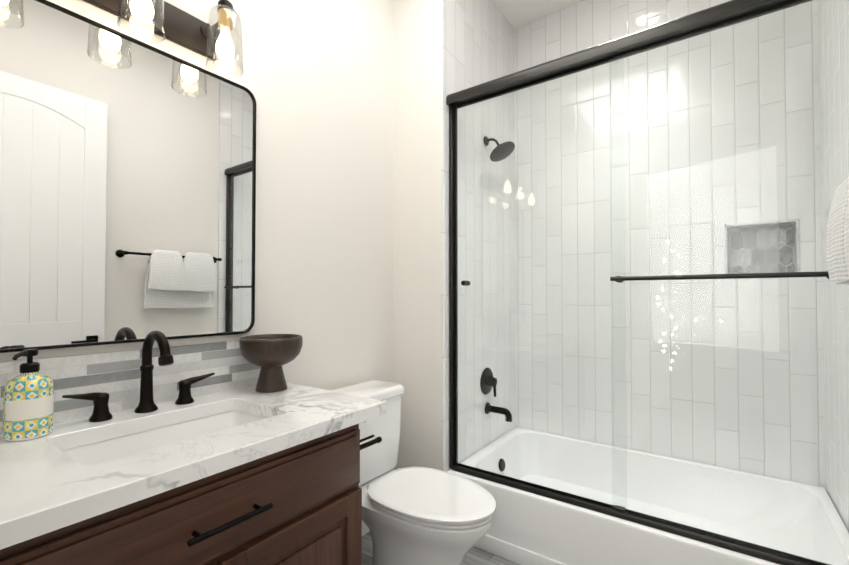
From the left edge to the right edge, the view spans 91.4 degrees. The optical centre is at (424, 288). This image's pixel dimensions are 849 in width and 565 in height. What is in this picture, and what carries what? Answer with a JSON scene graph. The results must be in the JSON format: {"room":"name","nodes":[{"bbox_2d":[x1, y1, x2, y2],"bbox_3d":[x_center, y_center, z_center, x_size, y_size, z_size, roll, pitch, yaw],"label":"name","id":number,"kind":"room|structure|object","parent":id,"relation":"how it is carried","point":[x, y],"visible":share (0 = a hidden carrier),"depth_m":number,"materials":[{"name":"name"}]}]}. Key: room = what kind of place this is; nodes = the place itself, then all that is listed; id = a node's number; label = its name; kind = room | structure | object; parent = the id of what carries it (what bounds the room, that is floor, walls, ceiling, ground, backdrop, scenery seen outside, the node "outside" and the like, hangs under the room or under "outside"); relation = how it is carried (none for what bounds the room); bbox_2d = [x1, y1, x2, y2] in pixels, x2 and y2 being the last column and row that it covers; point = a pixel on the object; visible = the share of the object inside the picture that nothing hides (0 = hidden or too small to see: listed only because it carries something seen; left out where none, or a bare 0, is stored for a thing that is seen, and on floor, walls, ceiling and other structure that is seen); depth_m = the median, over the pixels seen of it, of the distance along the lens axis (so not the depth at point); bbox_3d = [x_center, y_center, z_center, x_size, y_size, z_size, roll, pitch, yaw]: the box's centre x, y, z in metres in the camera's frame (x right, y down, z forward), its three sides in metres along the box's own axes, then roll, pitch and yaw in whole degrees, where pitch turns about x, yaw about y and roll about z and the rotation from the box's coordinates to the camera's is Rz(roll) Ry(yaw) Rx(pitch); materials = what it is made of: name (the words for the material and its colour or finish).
{"room":"bathroom","nodes":[
{"label":"bathroom","id":0,"kind":"room"},
{"bbox_2d":[0,0,393,535],"bbox_3d":[-0.767,-0.294,1.586,0.120,3.070,1.870,-1,-1,36],"label":"wall","id":1,"kind":"structure","parent":0,"point":[316,78],"depth_m":1.89,"materials":[{"name":"white paint"}]},
{"bbox_2d":[0,0,255,352],"bbox_3d":[-0.895,-0.302,1.284,0.022,0.935,0.800,-1,-1,36],"label":"mirror","id":2,"kind":"object","parent":1,"relation":"attached to","point":[127,189],"visible":0.96,"depth_m":1.24,"materials":[{"name":"black mirror"}]},
{"bbox_2d":[0,340,260,433],"bbox_3d":[-0.890,0.280,1.294,0.008,0.180,1.007,-1,-1,36],"label":"backsplash","id":3,"kind":"structure","parent":1,"relation":"attached to","point":[116,376],"depth_m":1.27,"materials":[{"name":"tile"}]},
{"bbox_2d":[83,0,243,76],"bbox_3d":[-0.849,-0.851,1.208,0.196,0.226,0.620,-1,-1,36],"label":"sconce","id":4,"kind":"object","parent":1,"relation":"attached to","point":[168,21],"visible":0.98,"depth_m":1.36,"materials":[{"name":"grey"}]},
{"bbox_2d":[393,0,440,469],"bbox_3d":[0.207,-0.276,2.672,0.438,3.070,1.030,-1,-1,36],"label":"wall","id":5,"kind":"structure","parent":0,"point":[417,225],"depth_m":2.21,"materials":[{"name":"white paint"}]},
{"bbox_2d":[441,0,515,471],"bbox_3d":[0.355,-0.279,2.492,0.012,3.070,0.910,-1,-1,36],"label":"wall tile","id":6,"kind":"structure","parent":5,"relation":"attached to","point":[477,42],"depth_m":2.43,"materials":[{"name":"white tile"}]},
{"bbox_2d":[480,368,496,396],"bbox_3d":[0.398,0.559,2.471,0.064,0.165,0.160,-1,-1,36],"label":"shower valve","id":7,"kind":"object","parent":6,"relation":"attached to","point":[485,384],"depth_m":2.45,"materials":[{"name":"black metal"}]},
{"bbox_2d":[485,402,511,421],"bbox_3d":[0.443,0.730,2.449,0.160,0.086,0.068,-1,-1,36],"label":"tub spout","id":8,"kind":"object","parent":6,"relation":"attached to","point":[498,410],"depth_m":2.43,"materials":[{"name":"black metal"}]},
{"bbox_2d":[483,136,514,161],"bbox_3d":[0.446,-0.844,2.462,0.181,0.160,0.160,-1,-1,36],"label":"shower head","id":9,"kind":"object","parent":6,"relation":"attached to","point":[507,151],"depth_m":2.45},
{"bbox_2d":[362,531,518,564],"bbox_3d":[-0.234,1.274,0.586,2.480,0.100,5.250,-1,-1,36],"label":"floor","id":10,"kind":"structure","parent":0,"point":[475,556],"depth_m":1.92,"materials":[{"name":"tile"}]},
{"bbox_2d":[0,330,386,564],"bbox_3d":[-0.632,0.678,1.151,0.583,1.110,1.086,-1,-1,36],"label":"bathroom vanity","id":11,"kind":"object","parent":10,"relation":"on","point":[249,475],"visible":1,"depth_m":1.02,"materials":[{"name":"white stone"}]},
{"bbox_2d":[3,349,53,441],"bbox_3d":[-0.980,0.259,1.027,0.091,0.214,0.095,1,-1,-34],"label":"soap dispenser","id":12,"kind":"object","parent":11,"relation":"on","point":[28,402],"visible":1,"depth_m":1.00,"materials":[{"name":"multicoloured ceramic"}]},
{"bbox_2d":[62,330,214,421],"bbox_3d":[-0.793,0.246,1.220,0.178,0.245,0.400,-1,-1,36],"label":"faucet","id":13,"kind":"object","parent":11,"relation":"on","point":[146,410],"depth_m":1.24,"materials":[{"name":"black metal"}]},
{"bbox_2d":[239,334,302,392],"bbox_3d":[-0.567,0.276,1.538,0.220,0.196,0.220,-1,-1,36],"label":"wooden bowl","id":14,"kind":"object","parent":11,"relation":"on","point":[270,354],"visible":1,"depth_m":1.48,"materials":[{"name":"brown wood"}]},
{"bbox_2d":[331,380,495,564],"bbox_3d":[-0.065,0.850,1.710,0.762,0.786,0.440,-1,-1,36],"label":"toilet","id":15,"kind":"object","parent":10,"relation":"on","point":[420,516],"visible":0.77,"depth_m":1.61,"materials":[{"name":"white ceramic"}]},
{"bbox_2d":[447,427,848,564],"bbox_3d":[0.989,1.088,2.019,1.538,0.320,0.898,-1,-1,36],"label":"bathtub","id":16,"kind":"object","parent":10,"relation":"on","point":[527,528],"visible":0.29,"depth_m":1.96,"materials":[{"name":"white ceramic"}]},
{"bbox_2d":[446,0,848,564],"bbox_3d":[0.752,-0.053,1.708,1.540,1.948,0.116,-1,-1,36],"label":"shower door","id":17,"kind":"structure","parent":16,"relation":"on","point":[723,15],"depth_m":1.65,"materials":[{"name":"clear glass"}]},
{"bbox_2d":[492,0,584,28],"bbox_3d":[-0.234,-1.896,0.641,2.480,0.100,5.250,-1,-1,36],"label":"ceiling","id":18,"kind":"structure","parent":0,"point":[517,13],"depth_m":2.68,"materials":[{"name":"white paint"}]},
{"bbox_2d":[514,0,825,489],"bbox_3d":[1.280,-0.279,2.460,1.554,3.070,0.124,-1,-1,36],"label":"wall","id":19,"kind":"structure","parent":0,"point":[583,25],"depth_m":2.31,"materials":[{"name":"tile"}]},
{"bbox_2d":[818,0,848,532],"bbox_3d":[1.696,-0.294,1.596,0.128,3.070,1.045,-1,-1,36],"label":"wall tiles","id":20,"kind":"structure","parent":19,"relation":"attached to","point":[827,167],"depth_m":1.74,"materials":[{"name":"white tile"}]},
{"bbox_3d":[0.281,-0.329,-0.385,0.120,3.070,3.825,-1,-1,36],"label":"wall","id":21,"kind":"structure","parent":0,"visible":0},
{"bbox_2d":[826,177,848,283],"bbox_3d":[1.077,-0.100,0.957,0.152,0.418,0.692,-1,-1,36],"label":"towel","id":22,"kind":"object","parent":21,"relation":"attached to","point":[837,245],"visible":1,"depth_m":1.08,"materials":[{"name":"white fabric"}]}
]}

